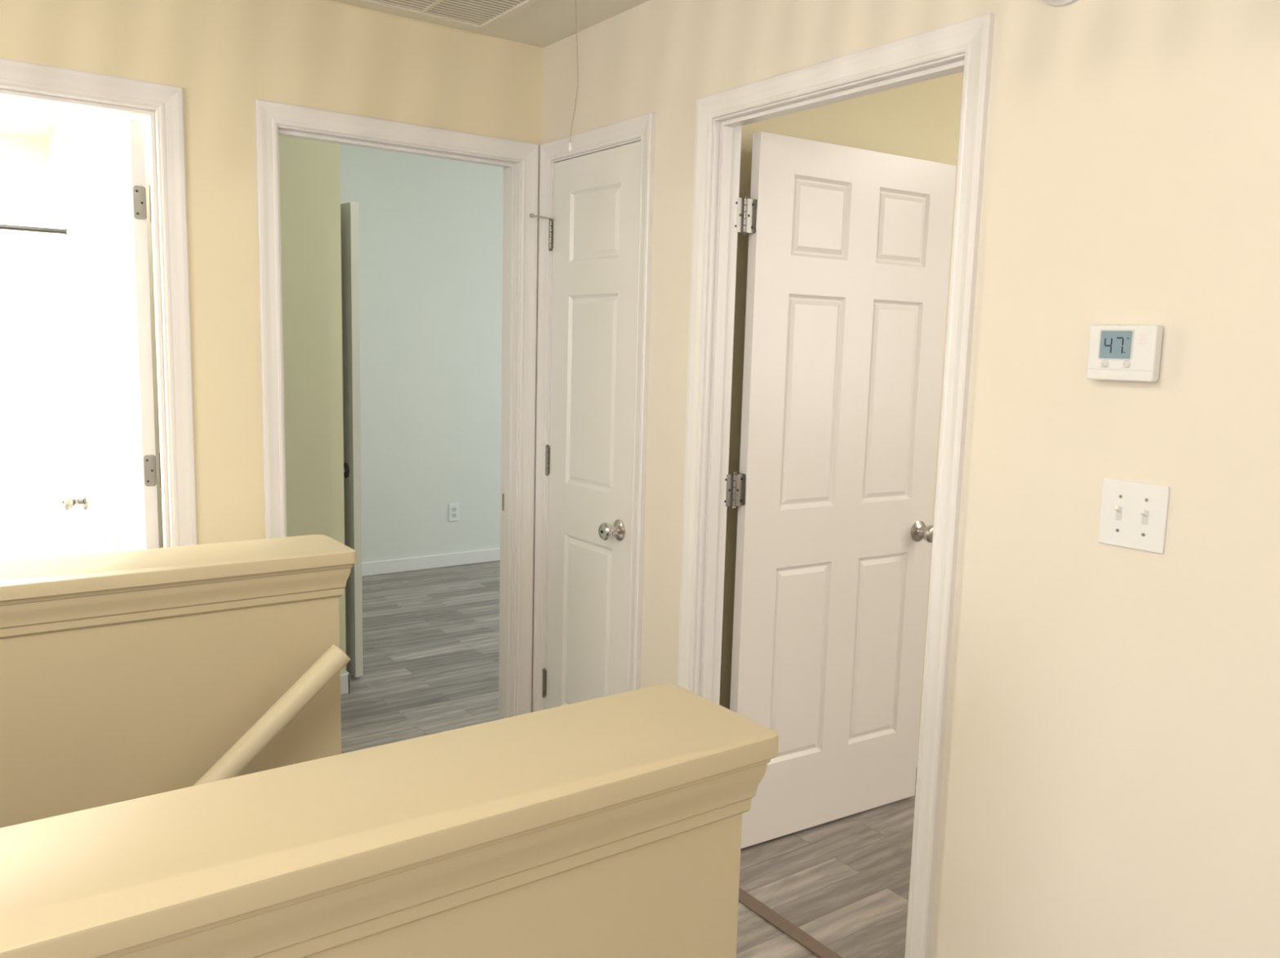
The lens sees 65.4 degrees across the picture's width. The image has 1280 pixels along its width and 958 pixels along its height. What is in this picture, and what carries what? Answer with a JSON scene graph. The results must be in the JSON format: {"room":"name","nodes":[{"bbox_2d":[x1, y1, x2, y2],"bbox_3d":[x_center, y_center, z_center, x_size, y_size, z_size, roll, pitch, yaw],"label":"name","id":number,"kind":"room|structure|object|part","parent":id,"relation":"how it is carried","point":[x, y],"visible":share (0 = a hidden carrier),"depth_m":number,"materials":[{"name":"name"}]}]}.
{"room":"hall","nodes":[
{"label":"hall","id":0,"kind":"room"},
{"bbox_2d":[47,105,163,547],"bbox_3d":[-2.112,-0.450,3.999,0.100,3.050,2.865,-4,9,-35],"label":"wall","id":1,"kind":"structure","parent":0,"point":[77,125],"depth_m":4.69,"materials":[{"name":"beige paint"}]},
{"bbox_2d":[0,224,66,235],"bbox_3d":[-3.166,-1.061,4.017,1.525,0.040,0.040,-4,9,-35],"label":"shower curtain rod","id":2,"kind":"object","parent":1,"relation":"attached to","point":[2,226],"visible":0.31,"depth_m":4.37,"materials":[{"name":"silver metal"}]},
{"bbox_2d":[62,118,161,554],"bbox_3d":[-1.615,-0.010,3.078,0.167,2.022,0.746,-5,10,-42],"label":"door","id":3,"kind":"structure","parent":1,"relation":"in","point":[104,173],"depth_m":2.96,"materials":[{"name":"white paint"}]},
{"bbox_3d":[-1.862,0.073,3.282,0.064,0.066,0.066,-5,10,-42],"label":"knob","id":4,"kind":"part","parent":3,"relation":"part of","materials":[{"name":"grey metal"}]},
{"bbox_2d":[0,132,503,562],"bbox_3d":[-2.268,-0.679,5.696,8.800,3.050,0.100,-4,9,-35],"label":"wall","id":5,"kind":"structure","parent":0,"point":[430,228],"depth_m":6.19,"materials":[{"name":"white paint"}]},
{"bbox_2d":[361,547,500,576],"bbox_3d":[-0.534,0.482,7.057,4.530,0.085,0.013,-4,9,-35],"label":"baseboard","id":6,"kind":"structure","parent":5,"relation":"attached to","point":[375,567],"depth_m":6.46,"materials":[{"name":"white paint"}]},
{"bbox_2d":[448,502,458,520],"bbox_3d":[-1.216,0.218,6.526,0.072,0.116,0.008,-4,9,-35],"label":"electrical outlet","id":7,"kind":"object","parent":5,"relation":"attached to","point":[453,508],"visible":1,"depth_m":6.52,"materials":[{"name":"white plastic"}]},
{"bbox_2d":[0,0,543,711],"bbox_3d":[-2.285,1.305,2.287,4.600,5.212,0.115,-4,9,-35],"label":"wall","id":8,"kind":"structure","parent":0,"point":[225,55],"depth_m":2.78,"materials":[{"name":"beige paint"}]},
{"bbox_2d":[0,57,197,547],"bbox_3d":[-1.631,0.029,2.557,0.891,2.105,0.132,-4,9,-35],"label":"door frame","id":9,"kind":"structure","parent":8,"relation":"attached to","point":[169,98],"depth_m":2.66,"materials":[{"name":"white paint"}]},
{"bbox_2d":[254,98,655,719],"bbox_3d":[-0.533,0.004,2.969,1.002,2.105,0.741,-4,9,-35],"label":"door frame","id":10,"kind":"structure","parent":8,"relation":"attached to","point":[268,114],"depth_m":3.20,"materials":[{"name":"white paint"}]},
{"bbox_2d":[502,493,504,511],"bbox_3d":[-0.469,0.081,3.449,0.002,0.060,0.028,-4,9,-35],"label":"strike plate","id":11,"kind":"object","parent":10,"relation":"attached to","point":[503,494],"visible":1,"depth_m":3.45,"materials":[{"name":"grey metal"}]},
{"bbox_2d":[279,135,346,674],"bbox_3d":[-2.046,-0.525,4.580,0.690,3.050,1.990,-4,9,-35],"label":"wall","id":12,"kind":"structure","parent":0,"point":[310,170],"depth_m":3.90,"materials":[{"name":"yellow paint"}]},
{"bbox_2d":[340,671,350,694],"bbox_3d":[-2.067,0.747,4.741,0.703,0.085,1.990,-4,9,-35],"label":"baseboard","id":13,"kind":"structure","parent":12,"relation":"attached to","point":[344,677],"depth_m":4.13,"materials":[{"name":"white paint"}]},
{"bbox_2d":[340,201,363,676],"bbox_3d":[-1.486,-0.177,4.455,0.101,2.000,0.790,-6,10,-43],"label":"door","id":14,"kind":"structure","parent":12,"relation":"in","point":[348,211],"depth_m":4.20,"materials":[{"name":"paint"}]},
{"bbox_3d":[-1.274,-0.035,4.222,0.064,0.066,0.066,-6,10,-43],"label":"knob","id":15,"kind":"part","parent":14,"relation":"part of","materials":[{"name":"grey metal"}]},
{"bbox_2d":[0,0,649,137],"bbox_3d":[-0.090,-1.573,2.559,8.800,0.538,7.500,-4,9,-35],"label":"ceiling","id":16,"kind":"structure","parent":0,"point":[545,23],"depth_m":3.04,"materials":[{"name":"paint"}]},
{"bbox_2d":[349,0,542,31],"bbox_3d":[-0.620,-1.318,2.603,0.760,0.011,0.565,-4,9,-35],"label":"ceiling vent","id":17,"kind":"object","parent":16,"relation":"in","point":[480,15],"visible":1,"depth_m":2.87,"materials":[{"name":"white metal"}]},
{"bbox_2d":[568,0,577,151],"bbox_3d":[-0.170,-1.078,2.575,0.026,0.452,0.010,-4,9,-35],"label":"pull cord","id":18,"kind":"object","parent":16,"relation":"hanging from","point":[570,147],"visible":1,"depth_m":2.59,"materials":[{"name":"white plastic"}]},
{"bbox_2d":[0,71,963,827],"bbox_3d":[-0.117,1.287,2.868,8.800,5.212,0.168,-4,9,-35],"label":"wall","id":19,"kind":"structure","parent":0,"point":[90,717],"depth_m":2.06,"materials":[{"name":"beige paint"}]},
{"bbox_2d":[0,533,356,639],"bbox_3d":[-2.175,0.296,1.228,3.662,0.106,0.232,-4,9,-35],"label":"half wall cap","id":20,"kind":"object","parent":19,"relation":"attached to","point":[44,595],"visible":1,"depth_m":2.01,"materials":[{"name":"beige paint"}]},
{"bbox_2d":[192,644,350,786],"bbox_3d":[-1.667,1.474,1.609,2.450,2.131,0.094,-4,9,-35],"label":"handrail","id":21,"kind":"object","parent":19,"relation":"attached to","point":[281,713],"visible":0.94,"depth_m":2.07,"materials":[{"name":"beige paint"}]},
{"bbox_2d":[306,813,742,957],"bbox_3d":[-1.471,2.301,0.462,3.698,3.760,0.161,-4,9,-35],"label":"wall","id":22,"kind":"structure","parent":0,"point":[677,895],"depth_m":1.13,"materials":[{"name":"beige paint"}]},
{"bbox_2d":[0,684,778,957],"bbox_3d":[-1.408,0.450,0.226,3.730,0.106,0.225,-4,9,-35],"label":"half wall cap","id":23,"kind":"object","parent":22,"relation":"attached to","point":[308,858],"visible":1,"depth_m":0.98,"materials":[{"name":"beige paint"}]},
{"bbox_2d":[340,560,917,957],"bbox_3d":[-0.164,1.183,2.924,8.800,0.200,7.500,-4,9,-35],"label":"floor","id":24,"kind":"structure","parent":0,"point":[431,636],"depth_m":3.74,"materials":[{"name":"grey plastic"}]},
{"bbox_2d":[0,524,82,561],"bbox_3d":[-3.409,0.553,4.506,1.520,0.460,0.775,-4,9,-35],"label":"bathtub","id":25,"kind":"object","parent":24,"relation":"on","point":[22,543],"visible":0.32,"depth_m":5.12,"materials":[{"name":"white plastic"}]},
{"bbox_2d":[738,886,842,957],"bbox_3d":[0.377,1.143,2.542,0.042,0.008,0.763,-4,9,-35],"label":"transition strip","id":26,"kind":"object","parent":24,"relation":"on","point":[803,938],"visible":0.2,"depth_m":2.54,"materials":[{"name":"brown wood"}]},
{"bbox_2d":[542,0,1279,957],"bbox_3d":[0.937,0.157,1.708,0.092,2.612,4.515,-4,9,-35],"label":"wall","id":27,"kind":"structure","parent":0,"point":[1110,788],"depth_m":1.79,"materials":[{"name":"beige paint"}]},
{"bbox_2d":[529,140,640,709],"bbox_3d":[-0.186,0.015,3.157,0.111,2.029,0.513,-4,9,-35],"label":"door","id":28,"kind":"structure","parent":27,"relation":"in","point":[593,224],"depth_m":3.13,"materials":[{"name":"paint"}]},
{"bbox_3d":[-0.089,0.157,3.014,0.064,0.066,0.066,-4,9,-35],"label":"knob","id":29,"kind":"part","parent":28,"relation":"part of","materials":[{"name":"silver metal"}]},
{"bbox_2d":[677,13,995,957],"bbox_3d":[0.419,0.103,2.414,0.109,2.105,0.887,-4,9,-35],"label":"door frame","id":30,"kind":"structure","parent":27,"relation":"attached to","point":[972,37],"depth_m":2.23,"materials":[{"name":"white paint"}]},
{"bbox_2d":[724,131,956,848],"bbox_3d":[0.577,0.064,2.969,0.834,2.022,0.167,-3,9,-32],"label":"door","id":31,"kind":"structure","parent":27,"relation":"in","point":[833,491],"depth_m":2.95,"materials":[{"name":"white paint"}]},
{"bbox_3d":[0.896,0.169,3.127,0.066,0.066,0.064,-3,9,-32],"label":"knob","id":32,"kind":"part","parent":31,"relation":"part of","materials":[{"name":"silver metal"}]},
{"bbox_2d":[1042,0,1078,6],"bbox_3d":[0.747,-0.908,1.758,0.041,0.132,0.132,-4,9,-35],"label":"smoke detector","id":33,"kind":"object","parent":27,"relation":"attached to","point":[1054,2],"visible":1,"depth_m":1.78,"materials":[{"name":"white plastic"}]},
{"bbox_2d":[1086,324,1163,382],"bbox_3d":[0.832,-0.217,1.715,0.030,0.095,0.118,-4,9,-35],"label":"thermostat","id":34,"kind":"object","parent":27,"relation":"attached to","point":[1130,353],"visible":1,"depth_m":1.70,"materials":[{"name":"white plastic"}]},
{"bbox_3d":[0.842,-0.217,1.722,0.006,0.088,0.112,-4,9,-35],"label":"plate","id":35,"kind":"part","parent":34,"relation":"part of","materials":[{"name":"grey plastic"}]},
{"bbox_2d":[1097,478,1169,553],"bbox_3d":[0.850,0.063,1.726,0.018,0.116,0.116,-4,9,-35],"label":"light switch","id":36,"kind":"object","parent":27,"relation":"attached to","point":[1134,514],"visible":1,"depth_m":1.73,"materials":[{"name":"white plastic"}]}
]}

